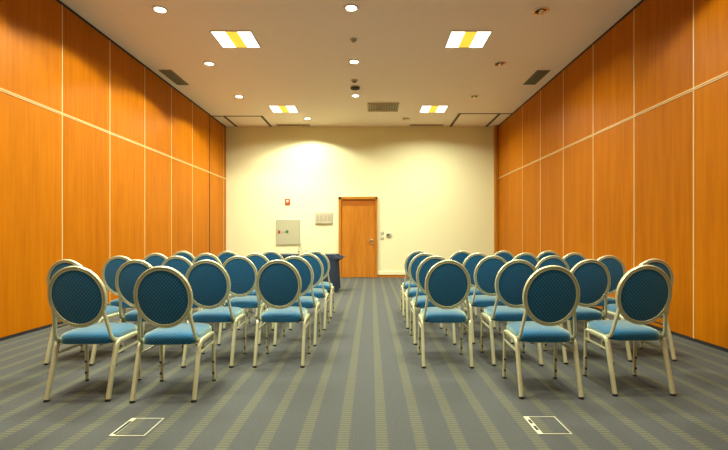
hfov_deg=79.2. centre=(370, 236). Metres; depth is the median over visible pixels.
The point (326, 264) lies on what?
banquet chair
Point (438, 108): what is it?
diffuser
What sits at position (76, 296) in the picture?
banquet chair
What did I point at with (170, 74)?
ceiling vent
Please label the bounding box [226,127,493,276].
wall
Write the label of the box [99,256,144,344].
banquet chair
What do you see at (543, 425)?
floor outlet cover
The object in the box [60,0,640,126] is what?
ceiling
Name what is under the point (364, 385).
floor
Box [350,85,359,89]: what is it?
ceiling speaker
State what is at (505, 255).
banquet chair
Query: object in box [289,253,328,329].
banquet chair
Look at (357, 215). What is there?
door
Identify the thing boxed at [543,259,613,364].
banquet chair
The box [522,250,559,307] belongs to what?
banquet chair
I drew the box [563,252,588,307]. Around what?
banquet chair
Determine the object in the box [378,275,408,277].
baseboard
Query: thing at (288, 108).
diffuser
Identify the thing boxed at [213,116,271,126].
trim
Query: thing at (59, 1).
trim
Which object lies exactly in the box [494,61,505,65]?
recessed light
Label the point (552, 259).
banquet chair
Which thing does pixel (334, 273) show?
tablecloth
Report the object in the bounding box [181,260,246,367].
banquet chair
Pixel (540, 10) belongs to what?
recessed light
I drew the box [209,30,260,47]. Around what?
recessed light
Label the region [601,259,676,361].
banquet chair
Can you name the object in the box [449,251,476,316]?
banquet chair
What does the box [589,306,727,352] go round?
baseboard
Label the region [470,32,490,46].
diffuser
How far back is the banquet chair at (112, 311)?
3.85 m
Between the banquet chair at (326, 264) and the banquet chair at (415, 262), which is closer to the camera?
the banquet chair at (415, 262)
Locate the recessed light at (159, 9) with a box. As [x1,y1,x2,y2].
[152,5,167,13]
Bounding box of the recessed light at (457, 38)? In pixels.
[444,30,492,47]
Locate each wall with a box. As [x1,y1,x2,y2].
[0,0,225,337]
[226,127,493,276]
[498,0,727,348]
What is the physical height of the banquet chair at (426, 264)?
0.924 m
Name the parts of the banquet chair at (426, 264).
leg, leg, seat, frame, backrest, leg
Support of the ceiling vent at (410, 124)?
in the ceiling
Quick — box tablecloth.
[280,254,344,291]
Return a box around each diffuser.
[212,32,234,46]
[238,32,258,46]
[269,106,281,111]
[286,106,296,111]
[420,106,430,111]
[436,106,446,111]
[446,32,464,46]
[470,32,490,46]
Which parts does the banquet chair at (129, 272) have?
backrest, frame, seat, leg, leg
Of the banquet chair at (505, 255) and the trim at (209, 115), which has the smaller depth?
the banquet chair at (505, 255)
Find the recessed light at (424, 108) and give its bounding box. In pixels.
[419,105,448,112]
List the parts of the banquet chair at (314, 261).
backrest, frame, seat, leg, leg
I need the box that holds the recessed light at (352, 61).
[348,59,359,63]
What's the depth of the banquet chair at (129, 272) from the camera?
3.80 m
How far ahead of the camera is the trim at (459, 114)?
10.91 m
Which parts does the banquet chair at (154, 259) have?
backrest, frame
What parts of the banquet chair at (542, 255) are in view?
backrest, frame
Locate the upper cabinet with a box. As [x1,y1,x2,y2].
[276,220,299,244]
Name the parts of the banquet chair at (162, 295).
leg, leg, backrest, frame, seat, leg, seat rail, leg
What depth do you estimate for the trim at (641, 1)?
7.16 m
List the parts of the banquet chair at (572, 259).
backrest, frame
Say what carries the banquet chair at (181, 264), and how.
on the floor
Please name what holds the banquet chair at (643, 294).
on the floor
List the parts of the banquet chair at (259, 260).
seat, backrest, frame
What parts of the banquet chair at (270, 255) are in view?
backrest, frame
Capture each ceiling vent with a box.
[159,70,188,84]
[276,124,309,125]
[367,103,399,111]
[410,124,443,125]
[523,70,549,84]
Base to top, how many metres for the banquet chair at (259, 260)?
0.924 m
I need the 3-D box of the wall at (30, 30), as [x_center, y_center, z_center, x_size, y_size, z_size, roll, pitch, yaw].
[-4.020,-0.943,3.910,0.120,4.125,16.220,0,0,0]
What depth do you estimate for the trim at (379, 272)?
11.99 m
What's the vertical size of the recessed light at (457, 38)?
0.014 m
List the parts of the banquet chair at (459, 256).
backrest, frame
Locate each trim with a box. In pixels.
[0,4,225,303]
[56,0,225,126]
[209,115,209,252]
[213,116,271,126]
[378,271,405,274]
[449,113,511,126]
[494,125,497,253]
[498,0,644,126]
[498,0,727,337]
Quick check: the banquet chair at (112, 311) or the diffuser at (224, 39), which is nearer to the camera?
the banquet chair at (112, 311)
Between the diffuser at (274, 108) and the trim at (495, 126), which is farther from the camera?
the trim at (495, 126)
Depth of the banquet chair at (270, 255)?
6.03 m
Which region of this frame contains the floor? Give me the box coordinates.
[0,277,727,449]
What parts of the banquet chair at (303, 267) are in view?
leg, backrest, frame, seat, leg, leg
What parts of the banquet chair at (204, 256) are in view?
backrest, frame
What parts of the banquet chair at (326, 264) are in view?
backrest, frame, seat, leg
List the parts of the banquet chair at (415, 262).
leg, leg, seat, frame, backrest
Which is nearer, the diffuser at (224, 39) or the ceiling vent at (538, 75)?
the diffuser at (224, 39)
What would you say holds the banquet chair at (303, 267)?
on the floor
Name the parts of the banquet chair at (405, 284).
leg, seat, backrest, frame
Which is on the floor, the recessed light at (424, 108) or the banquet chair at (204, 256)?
the banquet chair at (204, 256)
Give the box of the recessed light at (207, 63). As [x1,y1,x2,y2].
[203,61,214,65]
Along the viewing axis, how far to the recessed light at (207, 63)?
7.62 m
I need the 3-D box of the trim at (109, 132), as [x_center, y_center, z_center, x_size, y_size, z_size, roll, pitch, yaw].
[-3.972,-0.943,3.910,0.036,4.055,16.220,0,0,0]
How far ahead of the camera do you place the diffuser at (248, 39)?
6.69 m
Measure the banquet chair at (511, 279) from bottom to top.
0.924 m
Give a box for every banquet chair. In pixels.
[43,266,140,402]
[44,259,123,365]
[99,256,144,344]
[115,259,183,366]
[129,266,215,403]
[143,253,166,266]
[161,256,213,344]
[172,251,199,310]
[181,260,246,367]
[191,253,234,329]
[217,251,251,313]
[217,256,269,345]
[237,253,274,329]
[252,260,310,367]
[255,251,283,317]
[273,256,320,345]
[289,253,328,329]
[309,251,333,317]
[400,251,424,315]
[404,253,442,328]
[410,256,455,344]
[418,260,473,368]
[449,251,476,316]
[458,253,495,328]
[463,255,513,343]
[480,251,514,310]
[480,259,543,365]
[502,265,583,399]
[507,253,538,323]
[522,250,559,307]
[531,255,571,343]
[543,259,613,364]
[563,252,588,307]
[570,255,625,342]
[583,265,675,396]
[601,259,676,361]
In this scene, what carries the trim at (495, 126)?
attached to the wall at (663, 28)
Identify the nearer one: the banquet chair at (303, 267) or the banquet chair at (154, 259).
the banquet chair at (303, 267)
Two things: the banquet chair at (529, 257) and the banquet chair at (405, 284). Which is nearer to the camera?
the banquet chair at (529, 257)
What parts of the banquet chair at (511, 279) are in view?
leg, leg, seat, frame, backrest, leg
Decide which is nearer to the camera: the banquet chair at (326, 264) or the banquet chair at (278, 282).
the banquet chair at (278, 282)
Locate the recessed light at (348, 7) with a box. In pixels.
[344,4,358,11]
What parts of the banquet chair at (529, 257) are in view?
frame, backrest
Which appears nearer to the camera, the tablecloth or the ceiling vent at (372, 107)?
the tablecloth
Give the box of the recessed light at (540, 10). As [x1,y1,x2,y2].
[533,7,548,14]
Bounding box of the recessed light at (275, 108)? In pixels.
[268,105,298,112]
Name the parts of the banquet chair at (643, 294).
leg, seat rail, leg, seat, leg, frame, backrest, leg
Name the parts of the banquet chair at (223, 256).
backrest, frame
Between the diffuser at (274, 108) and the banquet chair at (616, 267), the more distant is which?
the diffuser at (274, 108)
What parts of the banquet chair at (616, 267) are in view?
seat, backrest, frame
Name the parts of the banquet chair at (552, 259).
backrest, frame, leg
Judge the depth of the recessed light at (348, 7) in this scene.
5.77 m
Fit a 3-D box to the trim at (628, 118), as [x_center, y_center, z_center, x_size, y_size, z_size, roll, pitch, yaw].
[3.452,-0.943,3.910,0.036,4.055,16.220,0,0,0]
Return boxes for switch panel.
[315,212,331,223]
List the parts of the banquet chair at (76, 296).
leg, backrest, frame, leg, seat, leg, seat rail, leg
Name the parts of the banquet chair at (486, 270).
leg, leg, seat, frame, backrest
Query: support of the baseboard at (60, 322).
attached to the wall at (30, 30)
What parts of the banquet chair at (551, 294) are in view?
leg, seat rail, leg, seat, frame, backrest, leg, leg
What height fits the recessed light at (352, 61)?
0.013 m
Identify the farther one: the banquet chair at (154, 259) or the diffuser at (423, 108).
the diffuser at (423, 108)
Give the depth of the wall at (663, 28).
5.58 m
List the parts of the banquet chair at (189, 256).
frame, backrest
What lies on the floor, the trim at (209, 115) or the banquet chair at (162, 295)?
the banquet chair at (162, 295)
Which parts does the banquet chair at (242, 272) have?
leg, backrest, frame, seat, leg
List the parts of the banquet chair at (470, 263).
frame, backrest, seat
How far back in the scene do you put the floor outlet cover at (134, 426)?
2.57 m
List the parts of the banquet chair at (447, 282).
leg, leg, seat, frame, backrest, leg, leg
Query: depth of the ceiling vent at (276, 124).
11.80 m
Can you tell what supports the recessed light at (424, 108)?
in the ceiling
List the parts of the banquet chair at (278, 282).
leg, leg, backrest, frame, seat, leg, leg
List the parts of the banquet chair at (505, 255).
backrest, frame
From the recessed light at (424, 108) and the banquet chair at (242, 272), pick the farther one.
the recessed light at (424, 108)
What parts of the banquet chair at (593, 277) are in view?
leg, seat, backrest, frame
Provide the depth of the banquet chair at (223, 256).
6.04 m
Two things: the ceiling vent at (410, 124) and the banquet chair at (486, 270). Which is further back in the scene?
the ceiling vent at (410, 124)
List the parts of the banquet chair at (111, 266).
backrest, frame, seat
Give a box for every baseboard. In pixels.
[0,321,62,340]
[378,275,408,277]
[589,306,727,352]
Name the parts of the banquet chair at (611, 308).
seat rail, leg, seat, frame, backrest, leg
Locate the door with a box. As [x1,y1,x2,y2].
[339,197,376,277]
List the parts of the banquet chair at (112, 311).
leg, backrest, frame, seat, leg, seat rail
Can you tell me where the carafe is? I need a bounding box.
[298,244,301,253]
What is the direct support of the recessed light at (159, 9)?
in the ceiling
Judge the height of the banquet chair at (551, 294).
0.924 m
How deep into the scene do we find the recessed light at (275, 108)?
10.30 m
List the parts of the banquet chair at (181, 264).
backrest, frame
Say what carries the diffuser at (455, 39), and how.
attached to the recessed light at (457, 38)
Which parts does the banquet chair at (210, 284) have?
leg, backrest, frame, seat, leg, leg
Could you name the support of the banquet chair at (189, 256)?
on the floor
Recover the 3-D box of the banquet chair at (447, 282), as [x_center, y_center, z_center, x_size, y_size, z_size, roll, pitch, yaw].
[0.656,0.658,3.970,0.447,0.924,0.535,0,0,1]
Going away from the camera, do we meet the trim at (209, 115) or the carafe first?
the carafe
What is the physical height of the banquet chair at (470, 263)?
0.924 m

